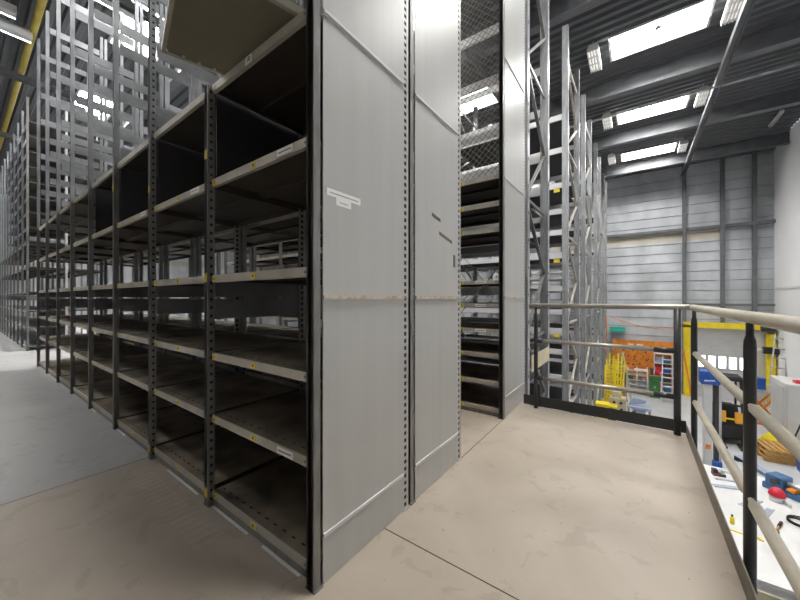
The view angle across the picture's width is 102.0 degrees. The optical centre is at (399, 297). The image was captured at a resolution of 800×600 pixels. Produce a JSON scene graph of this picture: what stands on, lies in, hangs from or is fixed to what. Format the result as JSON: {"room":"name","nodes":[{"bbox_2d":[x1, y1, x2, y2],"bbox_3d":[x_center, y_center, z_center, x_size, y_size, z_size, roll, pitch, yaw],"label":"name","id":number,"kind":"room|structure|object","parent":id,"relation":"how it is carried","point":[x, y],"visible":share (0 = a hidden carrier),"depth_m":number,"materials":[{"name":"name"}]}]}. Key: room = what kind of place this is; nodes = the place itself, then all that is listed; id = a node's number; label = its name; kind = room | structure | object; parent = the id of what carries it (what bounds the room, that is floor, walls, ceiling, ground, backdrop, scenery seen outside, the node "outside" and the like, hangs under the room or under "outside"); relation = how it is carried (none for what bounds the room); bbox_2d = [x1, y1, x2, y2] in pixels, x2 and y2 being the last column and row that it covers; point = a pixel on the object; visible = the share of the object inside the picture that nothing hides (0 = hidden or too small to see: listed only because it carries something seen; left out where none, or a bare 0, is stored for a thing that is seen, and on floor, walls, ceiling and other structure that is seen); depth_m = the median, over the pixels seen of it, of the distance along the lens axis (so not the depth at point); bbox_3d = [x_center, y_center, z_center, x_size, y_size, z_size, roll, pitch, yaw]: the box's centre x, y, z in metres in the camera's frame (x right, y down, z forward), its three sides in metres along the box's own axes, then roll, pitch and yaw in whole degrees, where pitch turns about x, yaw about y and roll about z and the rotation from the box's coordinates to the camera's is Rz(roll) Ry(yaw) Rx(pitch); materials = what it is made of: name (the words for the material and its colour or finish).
{"room":"warehouse","nodes":[
{"label":"warehouse","id":0,"kind":"room"},
{"bbox_2d":[0,0,47,149],"bbox_3d":[-10.611,-6.200,9.044,35.800,0.130,0.130,0,0,36],"label":"beam","id":1,"kind":"structure","parent":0,"point":[40,6],"depth_m":8.36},
{"bbox_2d":[0,17,32,43],"bbox_3d":[-8.858,-6.145,7.203,0.260,0.310,0.901,0,0,36],"label":"ceiling lamp","id":2,"kind":"object","parent":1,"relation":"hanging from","point":[12,29],"visible":1,"depth_m":7.33,"materials":[{"name":"metal"}]},
{"bbox_2d":[3,195,273,324],"bbox_3d":[-22.119,-0.925,24.167,0.200,11.050,28.100,0,0,36],"label":"wall","id":3,"kind":"structure","parent":0,"point":[179,268],"depth_m":25.03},
{"bbox_2d":[0,317,746,599],"bbox_3d":[-13.745,1.330,7.977,32.383,0.160,11.750,0,0,36],"label":"floor","id":4,"kind":"structure","parent":0,"point":[550,504],"depth_m":1.76,"materials":[{"name":"concrete"}]},
{"bbox_2d":[0,96,67,350],"bbox_3d":[-12.129,-1.750,10.475,8.757,6.000,0.690,0,0,36],"label":"shelving rack","id":5,"kind":"object","parent":4,"relation":"on","point":[22,166],"visible":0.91,"depth_m":8.79,"materials":[{"name":"black"}]},
{"bbox_2d":[40,134,103,334],"bbox_3d":[-10.510,-1.750,10.238,5.859,6.000,0.690,0,0,36],"label":"shelving rack","id":6,"kind":"object","parent":4,"relation":"on","point":[81,272],"visible":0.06,"depth_m":9.17,"materials":[{"name":"black"}]},
{"bbox_2d":[167,469,198,494],"bbox_3d":[-1.487,1.248,2.207,0.500,0.004,0.013,0,0,36],"label":"tape strip","id":7,"kind":"object","parent":4,"relation":"on","point":[168,470],"visible":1,"depth_m":2.19,"materials":[{"name":"white"}]},
{"bbox_2d":[37,0,409,594],"bbox_3d":[-3.302,-1.750,3.937,7.794,6.000,0.712,0,0,36],"label":"shelving rack","id":8,"kind":"object","parent":4,"relation":"on","point":[315,116],"visible":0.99,"depth_m":2.00,"materials":[{"name":"black"}]},
{"bbox_2d":[161,0,303,75],"bbox_3d":[-0.693,-1.339,1.783,0.950,0.041,0.706,0,0,-41],"label":"shelf","id":9,"kind":"object","parent":8,"relation":"on","point":[215,36],"visible":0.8,"depth_m":1.59,"materials":[{"name":"metal"}]},
{"bbox_2d":[212,505,248,534],"bbox_3d":[-0.965,1.248,1.828,0.390,0.004,0.013,0,0,36],"label":"tape strip","id":10,"kind":"object","parent":4,"relation":"on","point":[213,506],"visible":1,"depth_m":1.81,"materials":[{"name":"white"}]},
{"bbox_2d":[0,422,518,599],"bbox_3d":[-2.333,1.250,-0.901,3.481,0.002,10.800,0,0,36],"label":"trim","id":11,"kind":"structure","parent":4,"relation":"on","point":[499,422],"depth_m":1.64,"materials":[{"name":"grey"}]},
{"bbox_2d":[94,0,461,505],"bbox_3d":[-2.876,-1.750,4.522,7.794,6.000,0.700,0,0,36],"label":"shelving rack","id":12,"kind":"object","parent":4,"relation":"on","point":[434,26],"visible":0.28,"depth_m":2.28,"materials":[{"name":"black"}]},
{"bbox_2d":[261,545,300,576],"bbox_3d":[-0.573,1.248,1.543,0.300,0.004,0.013,0,0,36],"label":"tape strip","id":13,"kind":"object","parent":4,"relation":"on","point":[265,548],"visible":1,"depth_m":1.53,"materials":[{"name":"white"}]},
{"bbox_2d":[224,0,524,419],"bbox_3d":[-1.062,-1.750,5.376,5.862,6.000,0.820,0,0,36],"label":"shelving rack","id":14,"kind":"object","parent":4,"relation":"on","point":[508,186],"visible":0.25,"depth_m":3.72,"materials":[{"name":"black"}]},
{"bbox_2d":[524,303,799,599],"bbox_3d":[0.463,0.714,1.167,1.497,1.312,5.433,0,0,36],"label":"railing","id":15,"kind":"object","parent":4,"relation":"on","point":[754,514],"visible":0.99,"depth_m":1.68,"materials":[{"name":"grey metal"}]},
{"bbox_2d":[0,0,799,195],"bbox_3d":[-7.109,-6.625,13.354,36.800,0.350,28.250,0,0,36],"label":"ceiling","id":16,"kind":"structure","parent":0,"point":[612,17],"depth_m":9.10,"materials":[{"name":"metal"}]},
{"bbox_2d":[0,0,16,19],"bbox_3d":[-8.653,-6.295,6.720,0.260,0.310,0.901,0,0,36],"label":"ceiling lamp","id":17,"kind":"object","parent":16,"relation":"hanging from","point":[7,9],"visible":1,"depth_m":6.96,"materials":[{"name":"metal"}]},
{"bbox_2d":[75,90,119,120],"bbox_3d":[-10.357,-6.460,10.924,2.000,0.420,1.000,0,0,36],"label":"window","id":18,"kind":"structure","parent":16,"relation":"attached to","point":[80,93],"depth_m":11.02,"materials":[{"name":"glass"}]},
{"bbox_2d":[95,0,144,23],"bbox_3d":[-5.995,-6.295,6.890,0.260,0.310,0.901,0,0,36],"label":"ceiling lamp","id":19,"kind":"object","parent":16,"relation":"hanging from","point":[106,3],"visible":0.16,"depth_m":6.90,"materials":[{"name":"metal"}]},
{"bbox_2d":[107,0,163,61],"bbox_3d":[-6.231,-6.460,7.926,2.000,0.420,1.000,0,0,36],"label":"window","id":20,"kind":"structure","parent":16,"relation":"attached to","point":[126,21],"depth_m":8.05,"materials":[{"name":"glass"}]},
{"bbox_2d":[461,88,498,115],"bbox_3d":[2.136,-6.460,10.809,2.050,0.420,1.000,0,0,36],"label":"window","id":21,"kind":"structure","parent":16,"relation":"attached to","point":[488,96],"depth_m":10.92,"materials":[{"name":"glass"}]},
{"bbox_2d":[587,42,601,72],"bbox_3d":[5.065,-6.295,8.434,0.260,0.310,0.901,0,0,36],"label":"ceiling lamp","id":22,"kind":"object","parent":16,"relation":"hanging from","point":[593,51],"visible":1,"depth_m":8.34,"materials":[{"name":"white paint"}]},
{"bbox_2d":[602,111,612,129],"bbox_3d":[7.323,-6.295,11.441,0.260,0.310,0.901,0,0,36],"label":"ceiling lamp","id":23,"kind":"object","parent":16,"relation":"hanging from","point":[607,122],"visible":0.85,"depth_m":11.37,"materials":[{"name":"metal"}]},
{"bbox_2d":[608,153,615,164],"bbox_3d":[9.532,-6.295,14.583,0.260,0.310,0.901,0,0,36],"label":"ceiling lamp","id":24,"kind":"object","parent":16,"relation":"hanging from","point":[611,157],"visible":1,"depth_m":14.47,"materials":[{"name":"metal"}]},
{"bbox_2d":[620,141,676,161],"bbox_3d":[10.924,-6.460,14.312,1.950,0.420,1.000,0,0,36],"label":"window","id":25,"kind":"structure","parent":16,"relation":"attached to","point":[669,147],"depth_m":14.50,"materials":[{"name":"glass"}]},
{"bbox_2d":[616,91,690,125],"bbox_3d":[8.573,-6.460,11.076,1.950,0.420,1.000,0,0,36],"label":"window","id":26,"kind":"structure","parent":16,"relation":"attached to","point":[680,103],"depth_m":11.25,"materials":[{"name":"glass"}]},
{"bbox_2d":[608,0,715,61],"bbox_3d":[6.222,-6.460,7.840,1.950,0.420,1.000,0,0,36],"label":"window","id":27,"kind":"structure","parent":16,"relation":"attached to","point":[694,17],"depth_m":7.94,"materials":[{"name":"glass"}]},
{"bbox_2d":[677,138,687,152],"bbox_3d":[11.616,-6.295,13.316,0.260,0.310,0.901,0,0,36],"label":"ceiling lamp","id":28,"kind":"object","parent":16,"relation":"hanging from","point":[683,144],"visible":1,"depth_m":13.16,"materials":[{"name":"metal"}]},
{"bbox_2d":[694,84,709,107],"bbox_3d":[9.355,-6.295,10.052,0.260,0.310,0.901,0,0,36],"label":"ceiling lamp","id":29,"kind":"object","parent":16,"relation":"hanging from","point":[701,98],"visible":0.79,"depth_m":9.98,"materials":[{"name":"metal"}]},
{"bbox_2d":[721,0,743,25],"bbox_3d":[7.098,-6.295,6.895,0.260,0.310,0.901,0,0,36],"label":"ceiling lamp","id":30,"kind":"object","parent":16,"relation":"hanging from","point":[732,9],"visible":1,"depth_m":6.99,"materials":[{"name":"metal"}]},
{"bbox_2d":[768,109,783,127],"bbox_3d":[13.386,-6.360,11.535,0.100,0.120,1.200,0,0,36],"label":"lamp","id":31,"kind":"object","parent":16,"relation":"attached to","point":[780,112],"visible":1,"depth_m":11.44,"materials":[{"name":"white paint"}]},
{"bbox_2d":[274,150,773,393],"bbox_3d":[1.126,-0.925,24.688,36.800,11.050,0.130,0,0,36],"label":"wall","id":32,"kind":"structure","parent":0,"point":[642,269],"depth_m":15.78,"materials":[{"name":"metal"}]},
{"bbox_2d":[274,147,775,305],"bbox_3d":[1.041,-3.050,24.571,36.800,6.800,0.160,0,0,36],"label":"beam","id":33,"kind":"structure","parent":32,"relation":"attached to","point":[772,148],"depth_m":15.03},
{"bbox_2d":[609,327,624,331],"bbox_3d":[11.335,1.640,16.894,0.680,0.220,0.460,0,0,36],"label":"wall shelf","id":34,"kind":"object","parent":32,"relation":"attached to","point":[612,329],"visible":1,"depth_m":16.91,"materials":[{"name":"teal plastic"}]},
{"bbox_2d":[561,152,756,393],"bbox_3d":[10.270,-0.925,17.878,12.940,11.050,0.140,0,0,36],"label":"column","id":35,"kind":"structure","parent":32,"relation":"attached to","point":[754,154],"depth_m":14.65,"materials":[{"name":"metal"}]},
{"bbox_2d":[690,327,764,404],"bbox_3d":[14.720,2.975,14.604,2.550,3.250,0.145,0,0,36],"label":"door","id":36,"kind":"structure","parent":32,"relation":"in","point":[723,348],"depth_m":14.59,"materials":[{"name":"metal"}]},
{"bbox_2d":[532,379,799,599],"bbox_3d":[-7.153,4.650,13.293,36.800,0.100,28.100,0,0,36],"label":"floor","id":37,"kind":"structure","parent":0,"point":[665,409],"depth_m":11.12,"materials":[{"name":"concrete"}]},
{"bbox_2d":[276,0,548,408],"bbox_3d":[-0.215,-0.575,6.423,5.680,10.350,1.360,0,0,36],"label":"rack","id":38,"kind":"object","parent":37,"relation":"on","point":[531,217],"visible":0.2,"depth_m":5.24,"materials":[{"name":"metal"}]},
{"bbox_2d":[461,24,579,413],"bbox_3d":[1.762,-0.575,9.146,5.680,10.350,1.770,0,0,36],"label":"rack","id":39,"kind":"object","parent":37,"relation":"on","point":[560,140],"visible":0.31,"depth_m":7.91,"materials":[{"name":"metal"}]},
{"bbox_2d":[461,94,591,416],"bbox_3d":[3.446,-0.575,11.464,5.680,10.350,1.740,0,0,36],"label":"rack","id":40,"kind":"object","parent":37,"relation":"on","point":[586,140],"visible":0.27,"depth_m":9.92,"materials":[{"name":"metal"}]},
{"bbox_2d":[462,142,600,417],"bbox_3d":[5.474,-0.575,14.255,5.680,10.350,1.640,0,0,36],"label":"rack","id":41,"kind":"object","parent":37,"relation":"on","point":[596,217],"visible":0.28,"depth_m":12.80,"materials":[{"name":"metal"}]},
{"bbox_2d":[486,173,606,397],"bbox_3d":[7.561,-0.575,17.127,5.680,10.350,1.540,0,0,36],"label":"rack","id":42,"kind":"object","parent":37,"relation":"on","point":[604,184],"visible":0.23,"depth_m":15.16,"materials":[{"name":"metal"}]},
{"bbox_2d":[606,316,607,376],"bbox_3d":[9.420,2.240,14.744,0.085,2.821,0.070,0,0,36],"label":"rope","id":43,"kind":"object","parent":42,"relation":"hanging from","point":[607,316],"visible":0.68,"depth_m":14.74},
{"bbox_2d":[595,400,608,419],"bbox_3d":[6.956,4.100,11.139,0.380,1.000,0.400,0,0,36],"label":"bin","id":44,"kind":"object","parent":37,"relation":"on","point":[598,403],"visible":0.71,"depth_m":11.06,"materials":[{"name":"paint"}]},
{"bbox_2d":[604,365,614,401],"bbox_3d":[8.753,3.725,13.510,0.400,1.775,0.626,0,0,36],"label":"ladder frame","id":45,"kind":"object","parent":37,"relation":"on","point":[613,370],"visible":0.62,"depth_m":13.54,"materials":[{"name":"yellow paint"}]},
{"bbox_2d":[606,359,615,401],"bbox_3d":[8.916,3.625,13.701,0.400,1.972,0.627,0,0,36],"label":"ladder frame","id":46,"kind":"object","parent":37,"relation":"on","point":[607,365],"visible":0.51,"depth_m":13.78,"materials":[{"name":"yellow paint"}]},
{"bbox_2d":[607,353,618,401],"bbox_3d":[9.116,3.500,13.865,0.410,2.221,0.628,0,0,36],"label":"ladder frame","id":47,"kind":"object","parent":37,"relation":"on","point":[610,359],"visible":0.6,"depth_m":13.88,"materials":[{"name":"yellow paint"}]},
{"bbox_2d":[608,403,617,420],"bbox_3d":[7.588,4.220,11.668,0.400,0.760,0.400,0,0,36],"label":"bin","id":48,"kind":"object","parent":37,"relation":"on","point":[611,405],"visible":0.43,"depth_m":11.53,"materials":[{"name":"yellow paint"}]},
{"bbox_2d":[609,356,622,402],"bbox_3d":[9.339,3.575,14.011,0.481,2.074,0.627,0,0,36],"label":"ladder frame","id":49,"kind":"object","parent":37,"relation":"on","point":[613,361],"visible":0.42,"depth_m":14.02,"materials":[{"name":"yellow paint"}]},
{"bbox_2d":[610,390,625,410],"bbox_3d":[8.587,4.064,12.685,0.602,1.071,0.480,0,0,36],"label":"machine","id":50,"kind":"object","parent":37,"relation":"on","point":[615,398],"visible":0.66,"depth_m":12.55,"materials":[{"name":"grey"}]},
{"bbox_2d":[616,361,625,395],"bbox_3d":[9.551,3.700,14.167,0.722,1.828,0.409,0,0,-42],"label":"ladder frame","id":51,"kind":"object","parent":37,"relation":"on","point":[623,373],"visible":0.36,"depth_m":14.13,"materials":[{"name":"yellow paint"}]},
{"bbox_2d":[617,351,627,401],"bbox_3d":[10.011,3.525,14.600,0.160,2.179,0.621,0,0,2],"label":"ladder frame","id":52,"kind":"object","parent":37,"relation":"on","point":[618,352],"visible":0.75,"depth_m":14.56,"materials":[{"name":"yellow"}]},
{"bbox_2d":[622,353,631,400],"bbox_3d":[10.218,3.552,14.568,0.074,2.116,0.591,0,0,-6],"label":"leaning pole","id":53,"kind":"object","parent":37,"relation":"on","point":[622,353],"visible":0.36,"depth_m":14.57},
{"bbox_2d":[626,365,647,392],"bbox_3d":[11.452,3.975,15.660,0.850,1.250,0.560,0,0,36],"label":"trolley","id":54,"kind":"object","parent":37,"relation":"on","point":[636,369],"visible":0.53,"depth_m":15.59,"materials":[{"name":"metal"}]},
{"bbox_2d":[627,367,646,371],"bbox_3d":[11.452,3.460,15.660,0.800,0.040,0.500,0,0,36],"label":"shelf","id":55,"kind":"object","parent":54,"relation":"attached to","point":[636,369],"depth_m":15.63,"materials":[{"name":"metal"}]},
{"bbox_2d":[627,372,646,376],"bbox_3d":[11.452,3.680,15.660,0.800,0.040,0.500,0,0,36],"label":"shelf","id":56,"kind":"object","parent":54,"relation":"attached to","point":[629,373],"depth_m":15.58,"materials":[{"name":"metal"}]},
{"bbox_2d":[627,382,646,386],"bbox_3d":[11.452,4.160,15.660,0.800,0.040,0.500,0,0,36],"label":"shelf","id":57,"kind":"object","parent":54,"relation":"attached to","point":[631,383],"depth_m":15.55,"materials":[{"name":"metal"}]},
{"bbox_2d":[627,386,646,390],"bbox_3d":[11.452,4.400,15.660,0.800,0.040,0.500,0,0,36],"label":"shelf","id":58,"kind":"object","parent":54,"relation":"attached to","point":[627,386],"depth_m":15.74,"materials":[{"name":"metal"}]},
{"bbox_2d":[627,397,651,414],"bbox_3d":[9.076,4.210,12.305,0.740,0.780,0.520,0,0,36],"label":"bench","id":59,"kind":"object","parent":37,"relation":"on","point":[635,403],"visible":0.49,"depth_m":12.24,"materials":[{"name":"blue paint"}]},
{"bbox_2d":[612,339,673,393],"bbox_3d":[12.129,3.370,16.243,2.470,2.460,0.080,0,0,36],"label":"pegboard","id":60,"kind":"object","parent":37,"relation":"on","point":[642,359],"visible":0.57,"depth_m":16.21,"materials":[{"name":"orange"}]},
{"bbox_2d":[649,373,660,398],"bbox_3d":[11.828,4.085,15.055,0.420,1.030,0.435,0,0,36],"label":"bin","id":61,"kind":"object","parent":37,"relation":"on","point":[654,381],"visible":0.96,"depth_m":14.91,"materials":[{"name":"plastic"}]},
{"bbox_2d":[654,352,672,393],"bbox_3d":[12.659,3.600,15.586,0.720,2.000,0.300,0,0,36],"label":"storage shelf","id":62,"kind":"object","parent":37,"relation":"on","point":[654,352],"visible":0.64,"depth_m":15.42,"materials":[{"name":"metal"}]},
{"bbox_2d":[655,357,661,362],"bbox_3d":[12.540,2.995,15.678,0.280,0.250,0.270,0,0,36],"label":"storage box","id":63,"kind":"object","parent":62,"relation":"on","point":[658,359],"visible":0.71,"depth_m":15.60,"materials":[{"name":"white plastic"}]},
{"bbox_2d":[663,376,670,382],"bbox_3d":[12.775,3.895,15.508,0.280,0.250,0.270,0,0,36],"label":"storage box","id":64,"kind":"object","parent":62,"relation":"on","point":[667,380],"visible":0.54,"depth_m":15.42,"materials":[{"name":"grey"}]},
{"bbox_2d":[663,385,670,391],"bbox_3d":[12.775,4.345,15.508,0.280,0.250,0.270,0,0,36],"label":"storage box","id":65,"kind":"object","parent":62,"relation":"on","point":[665,389],"visible":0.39,"depth_m":15.42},
{"bbox_2d":[663,357,670,363],"bbox_3d":[12.775,2.995,15.508,0.280,0.250,0.270,0,0,36],"label":"storage box","id":66,"kind":"object","parent":62,"relation":"on","point":[664,361],"visible":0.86,"depth_m":15.41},
{"bbox_2d":[663,367,670,372],"bbox_3d":[12.775,3.445,15.508,0.280,0.250,0.270,0,0,36],"label":"storage box","id":67,"kind":"object","parent":62,"relation":"on","point":[664,370],"visible":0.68,"depth_m":15.44,"materials":[{"name":"blue paint"}]},
{"bbox_2d":[660,356,673,402],"bbox_3d":[11.983,3.600,14.452,0.596,2.016,0.939,0,0,36],"label":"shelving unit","id":68,"kind":"object","parent":37,"relation":"on","point":[662,377],"visible":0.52,"depth_m":14.35,"materials":[{"name":"white paint"}]},
{"bbox_2d":[683,350,690,395],"bbox_3d":[13.304,3.500,14.994,0.085,2.116,0.480,0,0,-5],"label":"leaning pole","id":69,"kind":"object","parent":37,"relation":"on","point":[683,350],"visible":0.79,"depth_m":14.99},
{"bbox_2d":[698,369,721,467],"bbox_3d":[8.238,3.260,8.600,0.700,2.680,0.600,0,0,36],"label":"lift column","id":70,"kind":"structure","parent":37,"relation":"on","point":[705,377],"depth_m":8.51,"materials":[{"name":"grey"}]},
{"bbox_2d":[712,373,742,451],"bbox_3d":[10.582,3.549,10.482,0.840,2.097,1.900,0,0,36],"label":"forklift","id":71,"kind":"object","parent":37,"relation":"on","point":[732,420],"visible":0.35,"depth_m":10.18,"materials":[{"name":"orange paint"}]},
{"bbox_2d":[703,464,799,595],"bbox_3d":[6.272,4.148,5.486,1.700,0.905,3.650,0,0,36],"label":"worktable","id":72,"kind":"object","parent":37,"relation":"on","point":[770,573],"depth_m":5.34,"materials":[{"name":"white paint"}]},
{"bbox_2d":[711,467,729,477],"bbox_3d":[6.778,3.685,6.829,0.300,0.130,0.122,0,0,25],"label":"bench vice","id":73,"kind":"object","parent":72,"relation":"on","point":[714,471],"visible":0.89,"depth_m":6.83,"materials":[{"name":"grey"}]},
{"bbox_2d":[714,477,734,482],"bbox_3d":[6.790,3.735,6.624,0.550,0.030,0.070,0,0,22],"label":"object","id":74,"kind":"object","parent":72,"relation":"on","point":[714,477],"visible":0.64,"depth_m":6.64,"materials":[{"name":"blue paint"}]},
{"bbox_2d":[711,483,738,489],"bbox_3d":[6.463,3.735,6.429,0.420,0.030,0.130,0,0,16],"label":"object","id":75,"kind":"object","parent":72,"relation":"on","point":[713,484],"visible":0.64,"depth_m":6.42,"materials":[{"name":"blue paint"}]},
{"bbox_2d":[730,514,734,524],"bbox_3d":[5.519,3.675,5.384,0.060,0.150,0.060,0,0,36],"label":"glue bottle","id":76,"kind":"object","parent":72,"relation":"on","point":[732,519],"visible":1,"depth_m":5.37,"materials":[{"name":"yellow paint"}]},
{"bbox_2d":[730,529,763,541],"bbox_3d":[5.512,3.744,5.150,0.367,0.012,0.139,0,0,45],"label":"folding rule","id":77,"kind":"object","parent":72,"relation":"on","point":[758,538],"visible":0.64,"depth_m":5.14,"materials":[{"name":"yellow paint"}]},
{"bbox_2d":[765,508,774,516],"bbox_3d":[6.276,3.735,5.576,0.700,0.030,0.090,0,0,-30],"label":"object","id":78,"kind":"object","parent":72,"relation":"on","point":[768,511],"visible":0.46,"depth_m":5.68,"materials":[{"name":"blue paint"}]},
{"bbox_2d":[776,521,782,533],"bbox_3d":[6.097,3.719,5.231,0.530,0.058,0.080,0,0,-32],"label":"brush","id":79,"kind":"object","parent":72,"relation":"on","point":[780,523],"visible":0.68,"depth_m":5.27,"materials":[{"name":"brown wood"}]},
{"bbox_2d":[768,487,792,507],"bbox_3d":[6.959,3.630,5.945,0.226,0.240,0.335,0,0,19],"label":"motor","id":80,"kind":"object","parent":72,"relation":"on","point":[777,495],"visible":1,"depth_m":5.93,"materials":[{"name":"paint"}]},
{"bbox_2d":[762,471,799,502],"bbox_3d":[7.375,3.590,6.057,0.340,0.320,0.840,0,0,-11],"label":"machine","id":81,"kind":"object","parent":72,"relation":"on","point":[772,479],"visible":1,"depth_m":6.17,"materials":[{"name":"metal"}]},
{"bbox_2d":[734,455,768,473],"bbox_3d":[9.526,4.525,8.654,0.200,0.150,1.102,0,0,7],"label":"board","id":82,"kind":"object","parent":37,"relation":"on","point":[739,458],"visible":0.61,"depth_m":9.01,"materials":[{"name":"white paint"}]},
{"bbox_2d":[757,387,770,424],"bbox_3d":[13.399,3.980,12.020,0.950,1.240,0.840,0,0,36],"label":"table","id":83,"kind":"object","parent":37,"relation":"on","point":[767,391],"visible":0.21,"depth_m":11.77,"materials":[{"name":"metal"}]},
{"bbox_2d":[757,377,765,389],"bbox_3d":[13.309,3.160,12.023,0.320,0.400,0.320,0,0,36],"label":"crate","id":84,"kind":"object","parent":83,"relation":"on","point":[761,382],"visible":0.64,"depth_m":11.88,"materials":[{"name":"paint"}]},
{"bbox_2d":[757,589,785,599],"bbox_3d":[4.408,4.143,3.540,1.210,0.915,1.050,0,0,36],"label":"chest","id":85,"kind":"object","parent":37,"relation":"on","point":[761,595],"visible":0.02,"depth_m":4.01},
{"bbox_2d":[766,335,786,409],"bbox_3d":[15.026,3.050,12.876,0.843,3.118,0.485,0,0,-28],"label":"ladder","id":86,"kind":"object","parent":37,"relation":"on","point":[775,338],"visible":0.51,"depth_m":13.00,"materials":[{"name":"metal"}]},
{"bbox_2d":[757,447,796,465],"bbox_3d":[10.775,4.543,9.353,0.660,0.115,0.900,0,0,27],"label":"wooden pallet","id":87,"kind":"object","parent":37,"relation":"on","point":[779,461],"visible":0.35,"depth_m":9.03,"materials":[{"name":"brown wood"}]},
{"bbox_2d":[757,444,795,461],"bbox_3d":[10.800,4.427,9.335,0.660,0.115,0.900,0,0,27],"label":"wooden pallet","id":88,"kind":"object","parent":87,"relation":"on","point":[767,455],"visible":0.41,"depth_m":9.03,"materials":[{"name":"brown wood"}]},
{"bbox_2d":[757,439,794,457],"bbox_3d":[10.824,4.311,9.317,0.660,0.115,0.900,0,0,27],"label":"wooden pallet","id":89,"kind":"object","parent":88,"relation":"on","point":[772,447],"visible":0.7,"depth_m":9.22,"materials":[{"name":"brown wood"}]},
{"bbox_2d":[757,425,799,441],"bbox_3d":[11.607,4.147,10.004,1.269,0.906,0.500,0,0,19],"label":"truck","id":90,"kind":"object","parent":37,"relation":"on","point":[767,436],"visible":0.15,"depth_m":10.04,"materials":[{"name":"yellow paint"}]},
{"bbox_2d":[770,375,799,439],"bbox_3d":[12.933,3.655,10.511,0.930,1.890,1.510,0,0,36],"label":"tall cabinet","id":91,"kind":"object","parent":37,"relation":"on","point":[785,394],"visible":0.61,"depth_m":10.25,"materials":[{"name":"metal"}]},
{"bbox_2d":[796,459,799,471],"bbox_3d":[10.677,4.230,8.435,0.440,0.740,0.440,0,0,36],"label":"bin","id":92,"kind":"object","parent":37,"relation":"on","point":[797,461],"visible":0.17,"depth_m":8.61,"materials":[{"name":"paint"}]},
{"bbox_2d":[774,120,799,377],"bbox_3d":[7.814,-0.925,2.419,0.200,11.050,28.100,0,0,36],"label":"wall","id":93,"kind":"structure","parent":0,"point":[786,157],"depth_m":12.56,"materials":[{"name":"paint"}]},
{"bbox_2d":[99,65,188,152],"bbox_3d":[-8.887,-6.200,10.906,36.800,0.500,0.220,0,0,36],"label":"beam","id":94,"kind":"structure","parent":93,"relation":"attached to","point":[174,84],"depth_m":9.76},
{"bbox_2d":[461,0,609,67],"bbox_3d":[-6.535,-6.200,14.142,36.800,0.500,0.220,0,0,36],"label":"beam","id":95,"kind":"structure","parent":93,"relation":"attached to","point":[560,11],"depth_m":6.99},
{"bbox_2d":[461,15,799,134],"bbox_3d":[-4.272,-6.200,17.257,36.800,0.500,0.220,0,0,36],"label":"beam","id":96,"kind":"structure","parent":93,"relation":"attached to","point":[784,33],"depth_m":8.64,"materials":[{"name":"metal"}]},
{"bbox_2d":[472,85,799,167],"bbox_3d":[-2.098,-6.200,20.250,36.800,0.500,0.220,0,0,36],"label":"beam","id":97,"kind":"structure","parent":93,"relation":"attached to","point":[787,97],"depth_m":11.18,"materials":[{"name":"metal"}]},
{"bbox_2d":[532,129,790,187],"bbox_3d":[0.106,-6.200,23.284,36.800,0.500,0.220,0,0,36],"label":"beam","id":98,"kind":"structure","parent":93,"relation":"attached to","point":[780,138],"depth_m":13.91,"materials":[{"name":"metal"}]},
{"bbox_2d":[683,322,775,405],"bbox_3d":[14.596,2.865,14.475,2.920,3.470,0.220,0,0,36],"label":"door frame","id":99,"kind":"structure","parent":93,"relation":"attached to","point":[769,338],"depth_m":14.55,"materials":[{"name":"yellow paint"}]},
{"bbox_2d":[609,316,672,329],"bbox_3d":[11.385,1.144,14.933,3.908,0.657,0.036,0,0,-9],"label":"rope","id":100,"kind":"object","parent":99,"relation":"attached to","point":[609,316],"visible":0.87,"depth_m":14.86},
{"bbox_2d":[760,326,775,333],"bbox_3d":[15.426,1.300,13.576,0.400,0.400,0.240,0,0,36],"label":"drum","id":101,"kind":"object","parent":93,"relation":"attached to","point":[763,329],"visible":0.71,"depth_m":13.52,"materials":[{"name":"grey"}]},
{"bbox_2d":[757,347,779,354],"bbox_3d":[15.426,2.200,13.576,0.600,0.280,0.200,0,0,36],"label":"motor","id":102,"kind":"object","parent":93,"relation":"attached to","point":[765,350],"visible":0.91,"depth_m":13.50,"materials":[{"name":"metal"}]},
{"bbox_2d":[773,285,799,288],"bbox_3d":[11.357,-0.410,7.508,0.050,0.080,15.500,0,0,36],"label":"trim","id":103,"kind":"structure","parent":93,"relation":"attached to","point":[798,286],"depth_m":12.59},
{"bbox_3d":[-15.470,-0.925,1.845,36.800,11.050,0.200,0,0,36],"label":"wall","id":104,"kind":"structure","parent":0,"visible":0},
{"bbox_2d":[0,131,107,163],"bbox_3d":[-11.036,-5.880,16.114,0.150,0.140,28.100,0,0,36],"label":"trim","id":105,"kind":"structure","parent":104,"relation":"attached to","point":[2,134],"depth_m":11.73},
{"bbox_2d":[0,67,158,129],"bbox_3d":[-6.910,-5.880,13.117,0.150,0.140,28.100,0,0,36],"label":"beam","id":106,"kind":"structure","parent":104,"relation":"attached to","point":[4,72],"depth_m":8.83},
{"bbox_2d":[108,0,163,30],"bbox_3d":[-2.824,-5.880,10.148,0.150,0.140,28.100,0,0,36],"label":"beam","id":107,"kind":"structure","parent":104,"relation":"attached to","point":[127,5],"depth_m":6.55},
{"bbox_2d":[461,30,559,182],"bbox_3d":[1.261,-5.880,7.180,0.150,0.140,28.100,0,0,36],"label":"trim","id":108,"kind":"structure","parent":104,"relation":"attached to","point":[462,34],"depth_m":8.11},
{"bbox_2d":[461,62,799,157],"bbox_3d":[1.169,-5.870,14.539,24.800,0.060,0.060,0,0,36],"label":"beam","id":109,"kind":"structure","parent":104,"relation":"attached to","point":[796,64],"depth_m":9.22,"materials":[{"name":"metal"}]},
{"bbox_2d":[680,0,755,176],"bbox_3d":[5.330,-5.880,4.223,0.150,0.140,28.100,0,0,36],"label":"pipe","id":110,"kind":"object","parent":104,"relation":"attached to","point":[747,6],"depth_m":8.32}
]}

